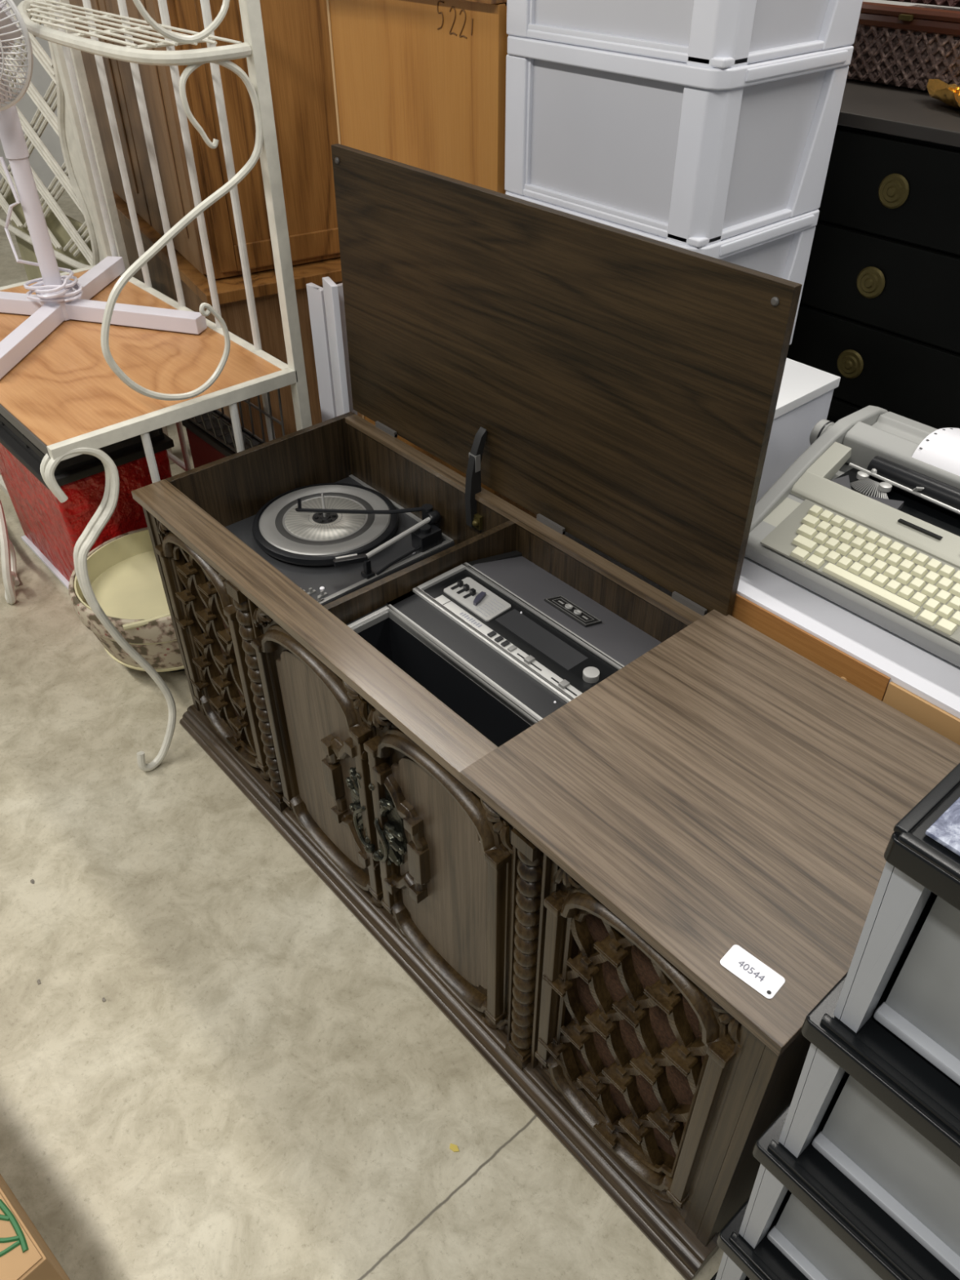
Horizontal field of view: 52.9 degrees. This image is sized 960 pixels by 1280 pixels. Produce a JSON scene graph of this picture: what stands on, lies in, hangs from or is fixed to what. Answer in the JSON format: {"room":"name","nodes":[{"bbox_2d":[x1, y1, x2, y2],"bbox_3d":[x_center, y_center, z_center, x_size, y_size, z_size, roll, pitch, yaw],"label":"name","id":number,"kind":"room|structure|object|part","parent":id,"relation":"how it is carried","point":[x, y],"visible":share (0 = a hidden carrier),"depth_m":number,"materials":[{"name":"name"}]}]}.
{"room":"thrift store","nodes":[
{"label":"thrift store","id":0,"kind":"room"},
{"bbox_2d":[0,0,68,195],"bbox_3d":[-4.559,-3.295,3.810,6.600,3.600,0.100,-29,47,-31],"label":"wall","id":1,"kind":"structure","parent":0,"point":[41,79],"depth_m":5.89,"materials":[{"name":"white paint"}]},
{"bbox_2d":[0,186,724,1279],"bbox_3d":[-1.240,0.315,2.267,7.000,0.062,9.500,-29,47,-31],"label":"floor","id":2,"kind":"structure","parent":0,"point":[258,1089],"depth_m":1.71,"materials":[{"name":"concrete"}]},
{"bbox_2d":[0,472,19,604],"bbox_3d":[-1.458,-0.518,3.061,0.503,0.236,0.995,-29,47,-31],"label":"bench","id":3,"kind":"object","parent":2,"relation":"on","point":[8,557],"visible":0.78,"depth_m":2.69,"materials":[{"name":"white metal"}]},
{"bbox_3d":[-1.394,-0.303,2.798,0.070,0.236,0.418,-18,43,-21],"label":"leg","id":4,"kind":"part","parent":3,"relation":"part of","materials":[{"name":"beige paint"}]},
{"bbox_2d":[0,1173,70,1279],"bbox_3d":[-0.987,0.746,1.452,0.950,0.304,0.300,30,48,32],"label":"cardboard box","id":5,"kind":"object","parent":2,"relation":"on","point":[24,1255],"visible":1,"depth_m":1.21,"materials":[{"name":"brown cardboard"}]},
{"bbox_2d":[1,182,92,279],"bbox_3d":[-1.468,-1.244,3.578,0.086,0.700,0.890,-29,47,-31],"label":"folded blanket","id":6,"kind":"object","parent":2,"relation":"on","point":[26,249],"visible":0.04,"depth_m":3.46,"materials":[{"name":"beige fabric"}]},
{"bbox_2d":[0,0,173,464],"bbox_3d":[-1.488,-1.466,3.253,0.040,1.454,1.238,-29,47,-31],"label":"lattice","id":7,"kind":"object","parent":2,"relation":"on","point":[75,185],"visible":0.59,"depth_m":2.90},
{"bbox_2d":[0,426,173,589],"bbox_3d":[-1.116,-0.416,2.751,0.340,0.444,0.555,-29,47,-31],"label":"storage box","id":8,"kind":"object","parent":2,"relation":"on","point":[52,528],"visible":0.36,"depth_m":2.54,"materials":[{"name":"red fabric"}]},
{"bbox_2d":[0,413,164,475],"bbox_3d":[-1.111,-0.661,2.552,0.300,0.188,0.512,-29,47,-31],"label":"lid","id":9,"kind":"object","parent":8,"relation":"on","point":[122,446],"visible":0.12,"depth_m":2.47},
{"bbox_3d":[-1.117,-0.579,2.618,0.340,0.022,0.555,-29,47,-31],"label":"lid","id":10,"kind":"part","parent":8,"relation":"part of","materials":[{"name":"plastic"}]},
{"bbox_2d":[68,526,184,671],"bbox_3d":[-0.804,-0.080,2.498,0.438,0.259,0.438,-29,47,-31],"label":"ceramic pot","id":11,"kind":"object","parent":2,"relation":"on","point":[124,575],"visible":0.49,"depth_m":2.41,"materials":[{"name":"ceramic"}]},
{"bbox_3d":[-0.721,-0.075,2.299,0.264,0.016,0.040,-27,46,-29],"label":"handle","id":12,"kind":"part","parent":11,"relation":"part of","materials":[{"name":"beige ceramic"}]},
{"bbox_2d":[0,0,311,771],"bbox_3d":[-0.947,-0.790,2.190,0.637,1.750,1.241,-29,47,-31],"label":"rack","id":13,"kind":"object","parent":2,"relation":"on","point":[87,387],"visible":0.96,"depth_m":2.05,"materials":[{"name":"white metal"}]},
{"bbox_3d":[-1.028,-1.141,2.619,0.028,1.750,0.028,-29,47,-31],"label":"post","id":14,"kind":"part","parent":13,"relation":"part of","materials":[{"name":"white metal"}]},
{"bbox_2d":[0,0,207,378],"bbox_3d":[-1.020,-1.077,2.132,0.522,0.744,0.577,-24,45,-26],"label":"pedestal fan","id":15,"kind":"object","parent":13,"relation":"on","point":[60,299],"visible":0.99,"depth_m":2.27,"materials":[{"name":"white plastic"}]},
{"bbox_3d":[-1.022,-1.198,1.907,0.230,0.230,0.052,4,39,5],"label":"blade","id":16,"kind":"part","parent":15,"relation":"part of","materials":[{"name":"white plastic"}]},
{"bbox_3d":[-1.038,-0.963,2.259,0.134,0.315,0.138,-29,47,-31],"label":"cord","id":17,"kind":"part","parent":15,"relation":"part of","materials":[{"name":"white plastic"}]},
{"bbox_3d":[-0.762,-0.049,2.070,0.172,0.751,0.153,-29,47,-31],"label":"leg","id":18,"kind":"part","parent":13,"relation":"part of","materials":[{"name":"beige paint"}]},
{"bbox_2d":[17,0,252,66],"bbox_3d":[-0.801,-1.250,1.970,0.220,0.022,0.975,-29,47,-31],"label":"wire shelf","id":19,"kind":"object","parent":13,"relation":"attached to","point":[221,55],"depth_m":1.81,"materials":[{"name":"white metal"}]},
{"bbox_3d":[-0.932,-0.699,2.281,0.558,0.029,0.970,-29,47,-31],"label":"shelf frame","id":20,"kind":"part","parent":13,"relation":"part of","materials":[{"name":"beige paint"}]},
{"bbox_3d":[-0.718,-0.985,2.291,0.022,1.539,0.940,-29,47,-31],"label":"rail","id":21,"kind":"part","parent":13,"relation":"part of","materials":[{"name":"white metal"}]},
{"bbox_3d":[-0.408,-0.695,2.071,0.028,1.750,0.028,-29,47,-31],"label":"post","id":22,"kind":"part","parent":13,"relation":"part of","materials":[{"name":"white metal"}]},
{"bbox_2d":[69,0,362,442],"bbox_3d":[-0.919,-1.969,3.158,0.690,2.350,1.680,-20,43,-23],"label":"armoire","id":23,"kind":"object","parent":2,"relation":"on","point":[296,32],"visible":0.52,"depth_m":2.83,"materials":[{"name":"orange wood"}]},
{"bbox_3d":[-1.251,-2.184,2.901,0.006,1.490,0.395,-20,43,-23],"label":"door panel","id":24,"kind":"part","parent":23,"relation":"part of","materials":[{"name":"brown wood"}]},
{"bbox_3d":[-1.240,-2.186,2.907,0.020,1.655,0.555,-20,43,-23],"label":"door","id":25,"kind":"part","parent":23,"relation":"part of","materials":[{"name":"brown wood"}]},
{"bbox_3d":[-0.966,-1.875,2.521,0.006,1.490,0.388,-20,43,-23],"label":"door panel","id":26,"kind":"part","parent":23,"relation":"part of","materials":[{"name":"brown wood"}]},
{"bbox_3d":[-0.955,-1.877,2.528,0.020,1.655,0.548,-20,43,-23],"label":"door","id":27,"kind":"part","parent":23,"relation":"part of","materials":[{"name":"brown wood"}]},
{"bbox_3d":[-0.535,-1.820,2.452,0.550,1.656,0.014,-20,43,-23],"label":"panel","id":28,"kind":"part","parent":23,"relation":"part of","materials":[{"name":"orange wood"}]},
{"bbox_2d":[182,410,261,468],"bbox_3d":[-0.602,-0.294,2.553,0.096,0.520,0.400,-29,47,-31],"label":"storage box","id":29,"kind":"object","parent":2,"relation":"on","point":[205,449],"visible":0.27,"depth_m":2.44,"materials":[{"name":"red plastic"}]},
{"bbox_2d":[188,388,284,453],"bbox_3d":[-0.614,-0.563,2.325,0.122,0.182,0.371,-29,47,-31],"label":"wire basket","id":30,"kind":"object","parent":29,"relation":"on","point":[220,420],"visible":0.38,"depth_m":2.33,"materials":[{"name":"grey metal"}]},
{"bbox_2d":[306,276,357,422],"bbox_3d":[-0.332,-0.478,2.473,0.077,0.905,0.143,-23,44,-25],"label":"post","id":31,"kind":"object","parent":2,"relation":"on","point":[326,304],"visible":0.35,"depth_m":2.28,"materials":[{"name":"plastic"}]},
{"bbox_2d":[326,0,536,518],"bbox_3d":[-0.021,-0.826,2.466,0.390,1.450,0.573,-29,47,-31],"label":"cabinet","id":32,"kind":"object","parent":2,"relation":"on","point":[421,84],"visible":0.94,"depth_m":2.00,"materials":[{"name":"orange wood"}]},
{"bbox_2d":[131,143,959,1279],"bbox_3d":[0.011,-0.009,1.659,0.596,1.207,1.576,-29,47,-31],"label":"console","id":33,"kind":"object","parent":2,"relation":"on","point":[557,788],"visible":1,"depth_m":1.55,"materials":[{"name":"brown wood"}]},
{"bbox_3d":[-0.649,-0.026,2.123,0.026,0.401,0.022,-29,47,-31],"label":"post","id":34,"kind":"part","parent":33,"relation":"part of","materials":[{"name":"brown wood"}]},
{"bbox_3d":[-0.557,0.032,2.034,0.025,0.573,0.320,-29,47,-31],"label":"speaker panel","id":35,"kind":"part","parent":33,"relation":"part of","materials":[{"name":"brown wood"}]},
{"bbox_3d":[-0.465,0.107,1.959,0.026,0.401,0.022,-29,47,-31],"label":"post","id":36,"kind":"part","parent":33,"relation":"part of","materials":[{"name":"brown wood"}]},
{"bbox_3d":[-0.488,-0.175,2.274,0.527,0.612,0.018,-29,47,-31],"label":"panel","id":37,"kind":"part","parent":33,"relation":"part of","materials":[{"name":"brown wood"}]},
{"bbox_3d":[-0.394,0.170,1.887,0.026,0.407,0.022,-29,47,-31],"label":"post","id":38,"kind":"part","parent":33,"relation":"part of","materials":[{"name":"brown wood"}]},
{"bbox_3d":[-0.337,-0.098,1.923,0.020,0.012,0.006,-29,47,-31],"label":"control lever","id":39,"kind":"part","parent":33,"relation":"part of","materials":[{"name":"silver metal"}]},
{"bbox_3d":[-0.330,-0.060,1.663,0.075,0.018,1.050,-29,47,-31],"label":"rail","id":40,"kind":"part","parent":33,"relation":"part of","materials":[{"name":"brown wood"}]},
{"bbox_3d":[-0.293,0.231,1.790,0.025,0.568,0.332,-29,47,-31],"label":"arched moulding","id":41,"kind":"part","parent":33,"relation":"part of","materials":[{"name":"brown wood"}]},
{"bbox_3d":[-0.317,-0.079,1.900,0.020,0.012,0.006,-29,47,-31],"label":"control lever","id":42,"kind":"part","parent":33,"relation":"part of","materials":[{"name":"silver metal"}]},
{"bbox_3d":[-0.287,0.228,1.794,0.009,0.482,0.250,-29,47,-31],"label":"raised panel","id":43,"kind":"part","parent":33,"relation":"part of","materials":[{"name":"brown wood"}]},
{"bbox_3d":[-0.314,-0.093,1.916,0.020,0.012,0.006,-29,47,-31],"label":"control lever","id":44,"kind":"part","parent":33,"relation":"part of","materials":[{"name":"silver metal"}]},
{"bbox_3d":[-0.278,0.223,1.800,0.016,0.587,0.344,-29,47,-31],"label":"cabinet door","id":45,"kind":"part","parent":33,"relation":"part of","materials":[{"name":"brown wood"}]},
{"bbox_3d":[-0.336,-0.256,2.101,0.316,0.024,0.316,-29,47,-31],"label":"platter","id":46,"kind":"part","parent":33,"relation":"part of","materials":[{"name":"silver metal"}]},
{"bbox_3d":[-0.233,0.274,1.723,0.026,0.317,0.135,-29,47,-31],"label":"medallion frame","id":47,"kind":"part","parent":33,"relation":"part of","materials":[{"name":"brown wood"}]},
{"bbox_3d":[-0.254,-0.284,2.052,0.284,0.029,0.020,1,39,1],"label":"record arm","id":48,"kind":"part","parent":33,"relation":"part of","materials":[{"name":"black plastic"}]},
{"bbox_3d":[-0.212,0.289,1.704,0.026,0.224,0.077,-29,47,-31],"label":"handle plate","id":49,"kind":"part","parent":33,"relation":"part of","materials":[{"name":"green metal"}]},
{"bbox_3d":[-0.204,0.324,1.714,0.029,0.125,0.048,-29,47,-31],"label":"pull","id":50,"kind":"part","parent":33,"relation":"part of","materials":[{"name":"grey metal"}]},
{"bbox_3d":[-0.193,0.314,1.709,0.026,0.407,0.022,-29,47,-31],"label":"post","id":51,"kind":"part","parent":33,"relation":"part of","materials":[{"name":"brown wood"}]},
{"bbox_3d":[-0.165,0.334,1.684,0.026,0.407,0.022,-29,47,-31],"label":"post","id":52,"kind":"part","parent":33,"relation":"part of","materials":[{"name":"brown wood"}]},
{"bbox_3d":[-0.169,0.349,1.683,0.029,0.125,0.048,-29,47,-31],"label":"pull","id":53,"kind":"part","parent":33,"relation":"part of","materials":[{"name":"grey metal"}]},
{"bbox_3d":[-0.338,-0.215,2.073,0.421,0.003,0.377,-29,47,-31],"label":"deck trim","id":54,"kind":"part","parent":33,"relation":"part of","materials":[{"name":"silver metal"}]},
{"bbox_3d":[-0.155,0.330,1.654,0.026,0.224,0.079,-29,47,-31],"label":"handle plate","id":55,"kind":"part","parent":33,"relation":"part of","materials":[{"name":"grey metal"}]},
{"bbox_3d":[-0.135,0.345,1.636,0.026,0.317,0.135,-29,47,-31],"label":"medallion frame","id":56,"kind":"part","parent":33,"relation":"part of","materials":[{"name":"brown wood"}]},
{"bbox_3d":[-0.113,-0.258,2.075,0.024,0.066,0.024,-29,47,-31],"label":"arm post","id":57,"kind":"part","parent":33,"relation":"part of","materials":[{"name":"black plastic"}]},
{"bbox_3d":[-0.063,0.390,1.595,0.009,0.482,0.236,-29,47,-31],"label":"raised panel","id":58,"kind":"part","parent":33,"relation":"part of","materials":[{"name":"brown wood"}]},
{"bbox_3d":[-0.053,0.385,1.601,0.016,0.587,0.330,-29,47,-31],"label":"cabinet door","id":59,"kind":"part","parent":33,"relation":"part of","materials":[{"name":"brown wood"}]},
{"bbox_3d":[-0.069,0.393,1.591,0.025,0.568,0.318,-29,47,-31],"label":"arched moulding","id":60,"kind":"part","parent":33,"relation":"part of","materials":[{"name":"brown wood"}]},
{"bbox_3d":[-0.038,0.086,1.555,0.097,0.013,0.486,-29,47,-31],"label":"well trim","id":61,"kind":"part","parent":33,"relation":"part of","materials":[{"name":"silver metal"}]},
{"bbox_3d":[-0.038,0.082,1.552,0.114,0.008,0.503,-29,47,-31],"label":"well trim","id":62,"kind":"part","parent":33,"relation":"part of","materials":[{"name":"silver metal"}]},
{"bbox_3d":[-0.184,0.548,1.891,0.071,0.038,1.576,-29,47,-31],"label":"moulding","id":63,"kind":"part","parent":33,"relation":"part of","materials":[{"name":"brown wood"}]},
{"bbox_2d":[450,584,458,590],"bbox_3d":[-0.045,-0.097,1.760,0.019,0.002,0.006,-29,47,-31],"label":"toggle switch","id":64,"kind":"object","parent":33,"relation":"attached to","point":[453,587],"depth_m":1.76,"materials":[{"name":"black plastic"}]},
{"bbox_3d":[0.032,0.049,1.596,0.309,0.010,0.528,-29,47,-31],"label":"tuner panel","id":65,"kind":"part","parent":33,"relation":"part of","materials":[{"name":"black plastic"}]},
{"bbox_3d":[-0.169,0.300,1.705,0.023,0.594,1.517,-29,47,-31],"label":"frame","id":66,"kind":"part","parent":33,"relation":"part of","materials":[{"name":"brown wood"}]},
{"bbox_2d":[456,589,464,594],"bbox_3d":[-0.034,-0.089,1.750,0.019,0.002,0.006,-29,47,-31],"label":"toggle switch","id":67,"kind":"object","parent":33,"relation":"attached to","point":[458,591],"depth_m":1.75,"materials":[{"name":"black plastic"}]},
{"bbox_2d":[462,593,471,598],"bbox_3d":[-0.022,-0.080,1.739,0.019,0.002,0.006,-29,47,-31],"label":"toggle switch","id":68,"kind":"object","parent":33,"relation":"attached to","point":[464,595],"depth_m":1.74,"materials":[{"name":"black plastic"}]},
{"bbox_2d":[444,577,511,621],"bbox_3d":[-0.004,-0.074,1.736,0.063,0.004,0.123,-29,47,-31],"label":"switch plate","id":69,"kind":"object","parent":33,"relation":"attached to","point":[477,597],"depth_m":1.73,"materials":[{"name":"silver metal"}]},
{"bbox_3d":[0.027,0.473,1.514,0.026,0.407,0.022,-29,47,-31],"label":"post","id":70,"kind":"part","parent":33,"relation":"part of","materials":[{"name":"brown wood"}]},
{"bbox_3d":[0.095,0.007,1.641,0.129,0.016,0.514,-29,47,-31],"label":"panel frame","id":71,"kind":"part","parent":33,"relation":"part of","materials":[{"name":"silver metal"}]},
{"bbox_3d":[0.095,0.009,1.643,0.108,0.008,0.492,-29,47,-31],"label":"dial glass","id":72,"kind":"part","parent":33,"relation":"part of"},
{"bbox_3d":[0.043,-0.262,1.904,0.029,0.012,1.032,-29,47,-31],"label":"rail","id":73,"kind":"part","parent":33,"relation":"part of","materials":[{"name":"brown wood"}]},
{"bbox_3d":[0.082,0.033,1.597,0.015,0.006,0.012,-29,47,-31],"label":"slider knob","id":74,"kind":"part","parent":33,"relation":"part of","materials":[{"name":"silver metal"}]},
{"bbox_3d":[0.109,0.520,1.452,0.026,0.401,0.022,-29,47,-31],"label":"post","id":75,"kind":"part","parent":33,"relation":"part of","materials":[{"name":"brown wood"}]},
{"bbox_3d":[0.135,0.071,1.550,0.015,0.006,0.012,-29,47,-31],"label":"slider knob","id":76,"kind":"part","parent":33,"relation":"part of","materials":[{"name":"silver metal"}]},
{"bbox_3d":[0.065,-0.498,1.740,0.024,0.553,1.060,-29,47,-31],"label":"lid","id":77,"kind":"part","parent":33,"relation":"part of","materials":[{"name":"brown wood"}]},
{"bbox_3d":[0.166,-0.052,1.725,0.044,0.016,0.104,-29,47,-31],"label":"jack plate","id":78,"kind":"part","parent":33,"relation":"part of","materials":[{"name":"black metal"}]},
{"bbox_3d":[0.167,-0.054,1.724,0.039,0.012,0.100,-29,47,-31],"label":"jack trim","id":79,"kind":"part","parent":33,"relation":"part of","materials":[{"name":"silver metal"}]},
{"bbox_3d":[0.181,0.057,1.567,0.027,0.013,0.027,-29,47,-31],"label":"tuning knob","id":80,"kind":"part","parent":33,"relation":"part of","materials":[{"name":"silver metal"}]},
{"bbox_3d":[0.201,0.577,1.363,0.025,0.573,0.320,-29,47,-31],"label":"speaker panel","id":81,"kind":"part","parent":33,"relation":"part of","materials":[{"name":"brown wood"}]},
{"bbox_3d":[0.293,0.652,1.288,0.026,0.401,0.022,-29,47,-31],"label":"post","id":82,"kind":"part","parent":33,"relation":"part of","materials":[{"name":"brown wood"}]},
{"bbox_2d":[720,944,785,999],"bbox_3d":[0.306,0.372,1.085,0.067,0.001,0.035,32,49,33],"label":"price tag","id":83,"kind":"object","parent":33,"relation":"on","point":[756,974],"visible":1,"depth_m":1.08,"materials":[{"name":"white paper"}]},
{"bbox_3d":[0.525,0.553,1.378,0.525,0.612,0.018,-29,47,-31],"label":"panel","id":84,"kind":"part","parent":33,"relation":"part of","materials":[{"name":"brown wood"}]},
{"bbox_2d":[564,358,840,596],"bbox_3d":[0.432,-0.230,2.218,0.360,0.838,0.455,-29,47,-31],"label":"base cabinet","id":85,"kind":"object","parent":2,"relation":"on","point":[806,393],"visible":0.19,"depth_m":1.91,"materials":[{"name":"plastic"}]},
{"bbox_2d":[504,0,862,345],"bbox_3d":[0.351,-1.076,1.735,0.375,1.086,0.514,-29,47,-31],"label":"storage drawers","id":86,"kind":"object","parent":85,"relation":"on","point":[707,127],"visible":0.7,"depth_m":1.68,"materials":[{"name":"white plastic"}]},
{"bbox_3d":[0.215,-0.899,1.741,0.012,0.228,0.376,-29,47,-31],"label":"trim","id":87,"kind":"part","parent":86,"relation":"part of","materials":[{"name":"white plastic"}]},
{"bbox_3d":[0.222,-0.901,1.744,0.008,0.232,0.400,-29,47,-31],"label":"panel","id":88,"kind":"part","parent":86,"relation":"part of","materials":[{"name":"white plastic"}]},
{"bbox_3d":[0.214,-1.108,1.570,0.012,0.228,0.376,-29,47,-31],"label":"trim","id":89,"kind":"part","parent":86,"relation":"part of","materials":[{"name":"white plastic"}]},
{"bbox_3d":[0.221,-1.110,1.573,0.008,0.232,0.400,-29,47,-31],"label":"panel","id":90,"kind":"part","parent":86,"relation":"part of","materials":[{"name":"white plastic"}]},
{"bbox_3d":[0.510,-0.653,1.867,0.295,0.232,0.008,-29,47,-31],"label":"panel","id":91,"kind":"part","parent":86,"relation":"part of","materials":[{"name":"white plastic"}]},
{"bbox_3d":[0.510,-0.863,1.696,0.295,0.232,0.008,-29,47,-31],"label":"panel","id":92,"kind":"part","parent":86,"relation":"part of","materials":[{"name":"white plastic"}]},
{"bbox_3d":[0.509,-1.072,1.525,0.295,0.232,0.008,-29,47,-31],"label":"panel","id":93,"kind":"part","parent":86,"relation":"part of","materials":[{"name":"white plastic"}]},
{"bbox_2d":[671,555,959,745],"bbox_3d":[0.936,0.270,1.711,0.616,0.702,1.125,-29,47,-31],"label":"table","id":94,"kind":"object","parent":2,"relation":"on","point":[922,685],"visible":0.16,"depth_m":1.49,"materials":[{"name":"laminate"}]},
{"bbox_2d":[744,405,959,666],"bbox_3d":[0.744,-0.182,1.558,0.426,0.192,0.578,-29,47,-31],"label":"typewriter","id":95,"kind":"object","parent":94,"relation":"on","point":[866,519],"visible":0.94,"depth_m":1.56,"materials":[{"name":"grey plastic"}]},
{"bbox_3d":[0.623,-0.365,1.730,0.052,0.052,0.042,-29,47,-31],"label":"platen knob","id":96,"kind":"part","parent":95,"relation":"part of","materials":[{"name":"beige plastic"}]},
{"bbox_3d":[0.774,-0.193,1.519,0.006,0.014,0.436,-29,47,-31],"label":"carriage rail","id":97,"kind":"part","parent":95,"relation":"part of","materials":[{"name":"silver metal"}]},
{"bbox_2d":[710,762,959,1279],"bbox_3d":[0.592,0.562,1.007,0.464,1.103,0.428,-29,47,-31],"label":"storage drawers","id":98,"kind":"object","parent":2,"relation":"on","point":[858,1177],"visible":1,"depth_m":0.86,"materials":[{"name":"plastic"}]},
{"bbox_3d":[0.596,0.612,1.053,0.384,0.192,0.342,-29,47,-31],"label":"drawer","id":99,"kind":"part","parent":98,"relation":"part of","materials":[{"name":"grey plastic"}]},
{"bbox_3d":[0.595,0.426,0.901,0.384,0.192,0.342,-29,47,-31],"label":"drawer","id":100,"kind":"part","parent":98,"relation":"part of","materials":[{"name":"grey plastic"}]},
{"bbox_3d":[0.594,0.240,0.749,0.384,0.192,0.342,-29,47,-31],"label":"drawer","id":101,"kind":"part","parent":98,"relation":"part of","materials":[{"name":"grey plastic"}]},
{"bbox_2d":[786,79,959,700],"bbox_3d":[1.264,-0.430,2.125,0.675,1.260,1.380,-29,47,-31],"label":"dresser","id":102,"kind":"object","parent":2,"relation":"on","point":[878,313],"visible":0.38,"depth_m":1.91,"materials":[{"name":"paint"}]},
{"bbox_3d":[0.812,-0.448,2.157,0.012,0.166,0.650,-29,47,-31],"label":"drawer","id":103,"kind":"part","parent":102,"relation":"part of","materials":[{"name":"black paint"}]},
{"bbox_3d":[0.786,-0.587,2.054,0.015,0.062,0.062,-29,47,-31],"label":"knob","id":104,"kind":"part","parent":102,"relation":"part of","materials":[{"name":"gold metal"}]},
{"bbox_3d":[0.786,-0.720,1.945,0.015,0.062,0.062,-29,47,-31],"label":"knob","id":105,"kind":"part","parent":102,"relation":"part of","materials":[{"name":"gold metal"}]},
{"bbox_3d":[0.812,-0.581,2.048,0.012,0.166,0.650,-29,47,-31],"label":"drawer","id":106,"kind":"part","parent":102,"relation":"part of","materials":[{"name":"black paint"}]},
{"bbox_3d":[0.811,-0.715,1.938,0.012,0.166,0.650,-29,47,-31],"label":"drawer","id":107,"kind":"part","parent":102,"relation":"part of","materials":[{"name":"black paint"}]},
{"bbox_3d":[0.811,-0.849,1.829,0.012,0.166,0.650,-29,47,-31],"label":"drawer","id":108,"kind":"part","parent":102,"relation":"part of","materials":[{"name":"black paint"}]},
{"bbox_3d":[0.785,-0.854,1.836,0.015,0.062,0.062,-29,47,-31],"label":"knob","id":109,"kind":"part","parent":102,"relation":"part of","materials":[{"name":"gold metal"}]},
{"bbox_2d":[846,1,959,91],"bbox_3d":[1.168,-1.147,1.893,0.375,0.144,1.110,-29,47,-31],"label":"wicker basket","id":110,"kind":"object","parent":102,"relation":"on","point":[907,46],"visible":0.71,"depth_m":1.96,"materials":[{"name":"brown wicker"}]},
{"bbox_2d":[886,0,959,7],"bbox_3d":[1.176,-1.288,1.781,0.339,0.214,1.139,-29,47,-31],"label":"wicker basket","id":111,"kind":"object","parent":110,"relation":"on","point":[954,3],"visible":1,"depth_m":1.90,"materials":[{"name":"brown wicker"}]},
{"bbox_2d":[926,79,959,110],"bbox_3d":[0.946,-1.033,1.823,0.152,0.058,0.235,-29,47,-31],"label":"dish","id":112,"kind":"object","parent":102,"relation":"on","point":[949,95],"visible":1,"depth_m":1.84,"materials":[{"name":"gold metal"}]},
{"bbox_2d":[862,0,959,8],"bbox_3d":[1.049,-2.378,2.663,0.100,3.600,9.500,-29,47,-31],"label":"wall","id":113,"kind":"structure","parent":0,"point":[884,2],"depth_m":2.78,"materials":[{"name":"white paint"}]}
]}

